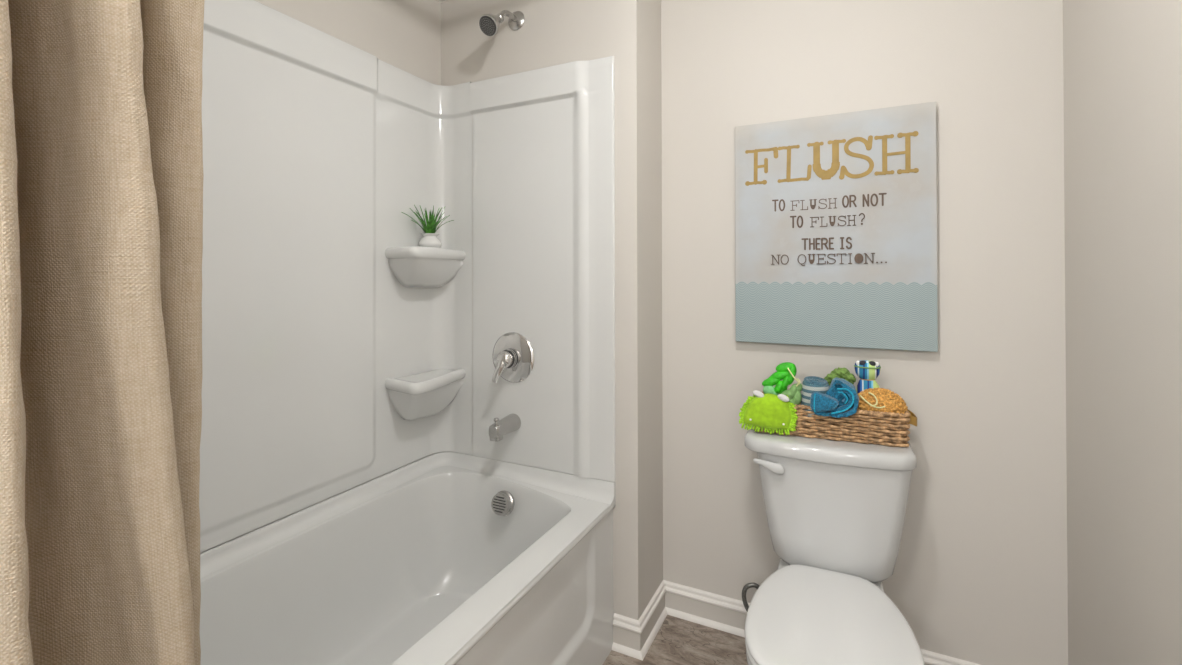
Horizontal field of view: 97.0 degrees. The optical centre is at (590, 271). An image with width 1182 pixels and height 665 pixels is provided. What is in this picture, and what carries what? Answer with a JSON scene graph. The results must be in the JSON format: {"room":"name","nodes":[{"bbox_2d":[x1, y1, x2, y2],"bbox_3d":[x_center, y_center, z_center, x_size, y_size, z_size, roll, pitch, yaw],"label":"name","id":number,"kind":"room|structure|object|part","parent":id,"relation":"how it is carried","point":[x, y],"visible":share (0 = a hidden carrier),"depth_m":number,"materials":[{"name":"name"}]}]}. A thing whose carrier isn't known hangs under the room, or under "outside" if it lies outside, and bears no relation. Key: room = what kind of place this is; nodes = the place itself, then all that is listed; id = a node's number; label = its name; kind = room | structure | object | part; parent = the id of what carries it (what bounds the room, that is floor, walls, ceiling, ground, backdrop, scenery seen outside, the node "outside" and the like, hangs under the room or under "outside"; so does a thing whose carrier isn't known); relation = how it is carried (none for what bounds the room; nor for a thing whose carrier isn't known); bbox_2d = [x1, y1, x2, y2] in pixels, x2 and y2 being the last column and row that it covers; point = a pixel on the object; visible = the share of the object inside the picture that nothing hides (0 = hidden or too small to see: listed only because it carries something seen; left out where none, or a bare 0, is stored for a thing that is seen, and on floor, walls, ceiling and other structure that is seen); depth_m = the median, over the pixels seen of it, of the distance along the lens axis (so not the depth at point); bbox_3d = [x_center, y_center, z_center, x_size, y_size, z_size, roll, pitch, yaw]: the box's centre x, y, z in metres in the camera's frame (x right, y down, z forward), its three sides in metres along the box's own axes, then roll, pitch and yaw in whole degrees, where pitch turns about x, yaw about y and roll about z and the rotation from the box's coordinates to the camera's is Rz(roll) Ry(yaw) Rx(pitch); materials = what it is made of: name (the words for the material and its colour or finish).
{"room":"bathroom","nodes":[
{"label":"bathroom","id":0,"kind":"room"},
{"bbox_2d":[200,0,440,553],"bbox_3d":[-1.015,0.087,1.528,0.100,2.450,1.540,0,0,26],"label":"wall","id":1,"kind":"structure","parent":0,"point":[405,35],"depth_m":1.94,"materials":[{"name":"grey paint"}]},
{"bbox_2d":[199,0,615,552],"bbox_3d":[-0.608,-0.018,1.338,0.792,1.503,1.520,0,0,26],"label":"tub surround","id":2,"kind":"object","parent":1,"relation":"attached to","point":[337,345],"visible":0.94,"depth_m":1.84,"materials":[{"name":"white plastic"}]},
{"bbox_3d":[-0.887,-0.017,1.474,0.170,1.503,1.516,0,0,26],"label":"panel","id":3,"kind":"part","parent":2,"relation":"part of","materials":[{"name":"white plastic"}]},
{"bbox_2d":[385,368,465,420],"bbox_3d":[-0.617,0.483,2.000,0.176,0.184,0.324,0,0,26],"label":"corner shelf","id":4,"kind":"object","parent":2,"relation":"attached to","point":[412,394],"depth_m":1.96,"materials":[{"name":"white plastic"}]},
{"bbox_2d":[385,246,465,287],"bbox_3d":[-0.619,-0.012,2.003,0.176,0.155,0.324,0,0,26],"label":"corner shelf","id":5,"kind":"object","parent":2,"relation":"attached to","point":[405,266],"depth_m":1.95,"materials":[{"name":"white plastic"}]},
{"bbox_2d":[401,205,453,247],"bbox_3d":[-0.630,-0.173,2.016,0.181,0.175,0.182,0,0,26],"label":"potted plant","id":6,"kind":"object","parent":2,"relation":"on","point":[429,239],"visible":0.93,"depth_m":2.00,"materials":[{"name":"green plant"}]},
{"bbox_3d":[-0.621,-0.116,2.021,0.086,0.062,0.086,0,0,26],"label":"pot","id":7,"kind":"part","parent":6,"relation":"part of","materials":[{"name":"white ceramic"}]},
{"bbox_2d":[489,413,520,441],"bbox_3d":[-0.326,0.575,1.957,0.067,0.081,0.132,0,0,26],"label":"tub spout","id":8,"kind":"object","parent":2,"relation":"attached to","point":[510,423],"visible":1,"depth_m":1.93,"materials":[{"name":"silver metal"}]},
{"bbox_2d":[492,332,533,382],"bbox_3d":[-0.320,0.330,1.976,0.194,0.194,0.094,0,0,26],"label":"shower valve","id":9,"kind":"object","parent":2,"relation":"attached to","point":[513,354],"visible":1,"depth_m":1.99,"materials":[{"name":"silver metal"}]},
{"bbox_3d":[-0.333,0.355,1.957,0.068,0.115,0.048,0,0,26],"label":"lever handle","id":10,"kind":"part","parent":9,"relation":"part of","materials":[{"name":"silver metal"}]},
{"bbox_3d":[-0.201,-0.012,1.968,0.622,1.496,0.030,0,0,26],"label":"panel","id":11,"kind":"part","parent":2,"relation":"part of","materials":[{"name":"white plastic"}]},
{"bbox_2d":[441,0,662,619],"bbox_3d":[-0.198,0.089,2.188,0.980,2.450,0.367,0,0,26],"label":"wall","id":12,"kind":"structure","parent":0,"point":[553,32],"depth_m":1.89,"materials":[{"name":"grey paint"}]},
{"bbox_2d":[479,10,524,36],"bbox_3d":[-0.334,-0.934,1.944,0.079,0.159,0.200,0,0,26],"label":"shower","id":13,"kind":"object","parent":12,"relation":"attached to","point":[489,24],"visible":1,"depth_m":1.90,"materials":[{"name":"silver metal"}]},
{"bbox_3d":[-0.317,-0.959,1.976,0.021,0.060,0.114,0,0,26],"label":"shower arm","id":14,"kind":"part","parent":13,"relation":"part of","materials":[{"name":"silver metal"}]},
{"bbox_2d":[612,613,642,660],"bbox_3d":[0.128,1.255,1.801,0.114,0.113,0.026,0,0,26],"label":"baseboard","id":15,"kind":"structure","parent":12,"relation":"attached to","point":[626,630],"depth_m":1.80,"materials":[{"name":"paint"}]},
{"bbox_2d":[638,580,666,658],"bbox_3d":[0.228,1.255,1.901,0.026,0.113,0.292,0,0,26],"label":"baseboard","id":16,"kind":"structure","parent":12,"relation":"attached to","point":[654,614],"depth_m":1.89,"materials":[{"name":"paint"}]},
{"bbox_2d":[603,615,747,664],"bbox_3d":[-0.402,1.353,0.279,2.294,0.100,3.957,0,0,26],"label":"floor","id":17,"kind":"structure","parent":0,"point":[678,641],"depth_m":1.82,"materials":[{"name":"wood"}]},
{"bbox_2d":[199,452,615,664],"bbox_3d":[-0.605,1.023,1.323,0.784,0.574,1.536,0,0,26],"label":"bathtub","id":18,"kind":"object","parent":17,"relation":"on","point":[441,558],"visible":0.97,"depth_m":1.67,"materials":[{"name":"white plastic"}]},
{"bbox_3d":[-0.321,0.849,1.919,0.087,0.086,0.066,0,0,26],"label":"overflow plate","id":19,"kind":"part","parent":18,"relation":"part of","materials":[{"name":"silver metal"}]},
{"bbox_2d":[744,426,924,664],"bbox_3d":[0.639,0.911,1.423,0.476,0.794,0.751,0,0,24],"label":"toilet","id":20,"kind":"object","parent":17,"relation":"on","point":[836,510],"visible":0.88,"depth_m":1.49,"materials":[{"name":"ceramic"}]},
{"bbox_3d":[0.597,0.899,1.308,0.386,0.018,0.504,0,0,24],"label":"seat","id":21,"kind":"part","parent":20,"relation":"part of","materials":[{"name":"plastic"}]},
{"bbox_3d":[0.543,0.595,1.601,0.090,0.038,0.025,0,0,24],"label":"flush lever","id":22,"kind":"part","parent":20,"relation":"part of","materials":[{"name":"plastic"}]},
{"bbox_3d":[0.737,0.537,1.646,0.476,0.044,0.269,0,0,24],"label":"tank lid","id":23,"kind":"part","parent":20,"relation":"part of","materials":[{"name":"ceramic"}]},
{"bbox_2d":[753,391,916,446],"bbox_3d":[0.754,0.464,1.673,0.492,0.101,0.173,0,0,22],"label":"wicker basket","id":24,"kind":"object","parent":20,"relation":"on","point":[852,428],"visible":0.47,"depth_m":1.57,"materials":[{"name":"beige wicker"}]},
{"bbox_2d":[739,390,797,434],"bbox_3d":[0.559,0.446,1.656,0.179,0.134,0.046,0,0,26],"label":"mitt","id":25,"kind":"object","parent":24,"relation":"on","point":[770,412],"visible":1,"depth_m":1.64,"materials":[{"name":"green fabric"}]},
{"bbox_2d":[762,362,800,395],"bbox_3d":[0.613,0.353,1.685,0.119,0.125,0.051,0,0,26],"label":"sponge","id":26,"kind":"object","parent":24,"relation":"in","point":[786,372],"visible":0.88,"depth_m":1.67,"materials":[{"name":"green fabric"}]},
{"bbox_3d":[0.639,0.332,1.649,0.040,0.057,0.009,0,0,37],"label":"hanging cord","id":27,"kind":"part","parent":26,"relation":"part of","materials":[{"name":"beige fabric"}]},
{"bbox_2d":[781,383,801,404],"bbox_3d":[0.637,0.391,1.660,0.067,0.077,0.042,0,0,12],"label":"bath pouf","id":28,"kind":"object","parent":24,"relation":"in","point":[794,393],"visible":0.81,"depth_m":1.64,"materials":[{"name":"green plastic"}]},
{"bbox_2d":[801,376,828,419],"bbox_3d":[0.703,0.395,1.643,0.082,0.126,0.093,0,0,26],"label":"rolled washcloth","id":29,"kind":"object","parent":24,"relation":"in","point":[810,384],"visible":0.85,"depth_m":1.62,"materials":[{"name":"fabric"}]},
{"bbox_2d":[810,377,858,417],"bbox_3d":[0.754,0.383,1.618,0.135,0.114,0.129,0,0,26],"label":"towel","id":30,"kind":"object","parent":24,"relation":"in","point":[841,396],"visible":1,"depth_m":1.57,"materials":[{"name":"blue fabric"}]},
{"bbox_2d":[824,367,855,384],"bbox_3d":[0.800,0.359,1.686,0.099,0.104,0.052,0,0,26],"label":"washcloth","id":31,"kind":"object","parent":24,"relation":"in","point":[844,373],"visible":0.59,"depth_m":1.67,"materials":[{"name":"green fabric"}]},
{"bbox_2d":[854,360,880,393],"bbox_3d":[0.885,0.366,1.638,0.114,0.178,0.072,0,0,26],"label":"stuffed toy","id":32,"kind":"object","parent":24,"relation":"in","point":[867,371],"visible":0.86,"depth_m":1.63,"materials":[{"name":"fabric"}]},
{"bbox_3d":[0.869,0.297,1.646,0.077,0.004,0.062,0,0,26],"label":"seam cord","id":33,"kind":"part","parent":32,"relation":"part of","materials":[{"name":"green fabric"}]},
{"bbox_2d":[856,388,907,425],"bbox_3d":[0.882,0.414,1.598,0.149,0.118,0.104,0,0,18],"label":"sponge","id":34,"kind":"object","parent":24,"relation":"in","point":[876,399],"visible":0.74,"depth_m":1.57,"materials":[{"name":"orange"}]},
{"bbox_3d":[0.844,0.385,1.571,0.017,0.043,0.071,0,0,-40],"label":"cord","id":35,"kind":"part","parent":34,"relation":"part of","materials":[{"name":"beige fabric"}]},
{"bbox_3d":[0.965,0.442,1.587,0.036,0.040,0.098,0,0,22],"label":"handle","id":36,"kind":"part","parent":24,"relation":"part of","materials":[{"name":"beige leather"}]},
{"bbox_3d":[0.751,0.732,1.642,0.432,0.354,0.245,0,0,24],"label":"tank","id":37,"kind":"part","parent":20,"relation":"part of","materials":[{"name":"ceramic"}]},
{"bbox_3d":[0.597,0.878,1.308,0.388,0.022,0.506,0,0,24],"label":"seat lid","id":38,"kind":"part","parent":20,"relation":"part of","materials":[{"name":"plastic"}]},
{"bbox_2d":[661,0,1067,664],"bbox_3d":[0.889,0.084,1.799,1.314,2.450,0.100,0,0,26],"label":"wall","id":39,"kind":"structure","parent":0,"point":[979,576],"depth_m":1.65,"materials":[{"name":"grey paint"}]},
{"bbox_2d":[742,582,759,611],"bbox_3d":[0.609,1.056,1.818,0.157,0.293,0.104,0,0,26],"label":"water supply valve","id":40,"kind":"object","parent":39,"relation":"attached to","point":[747,586],"visible":0.29,"depth_m":1.81,"materials":[{"name":"silver metal"}]},
{"bbox_2d":[664,580,979,664],"bbox_3d":[0.819,1.253,1.757,1.214,0.113,0.026,0,0,26],"label":"baseboard","id":41,"kind":"structure","parent":39,"relation":"attached to","point":[723,613],"depth_m":1.94,"materials":[{"name":"paint"}]},
{"bbox_2d":[735,101,937,351],"bbox_3d":[0.802,-0.139,1.766,0.614,0.777,0.037,0,0,26],"label":"canvas","id":42,"kind":"object","parent":39,"relation":"attached to","point":[836,214],"visible":1,"depth_m":1.74},
{"bbox_2d":[1063,0,1181,664],"bbox_3d":[0.556,0.072,-0.244,0.100,2.450,3.857,0,0,26],"label":"wall","id":43,"kind":"structure","parent":0,"point":[1122,59],"depth_m":1.19,"materials":[{"name":"grey paint"}]},
{"bbox_3d":[-0.211,-1.077,1.137,0.060,0.060,1.540,0,0,26],"label":"curtain rod","id":44,"kind":"object","parent":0,"visible":0},
{"bbox_2d":[0,0,203,664],"bbox_3d":[-0.487,0.075,0.510,0.138,2.358,0.214,0,0,26],"label":"shower curtain","id":45,"kind":"object","parent":44,"relation":"hanging from","point":[101,139],"visible":1,"depth_m":0.49,"materials":[{"name":"fabric"}]}
]}

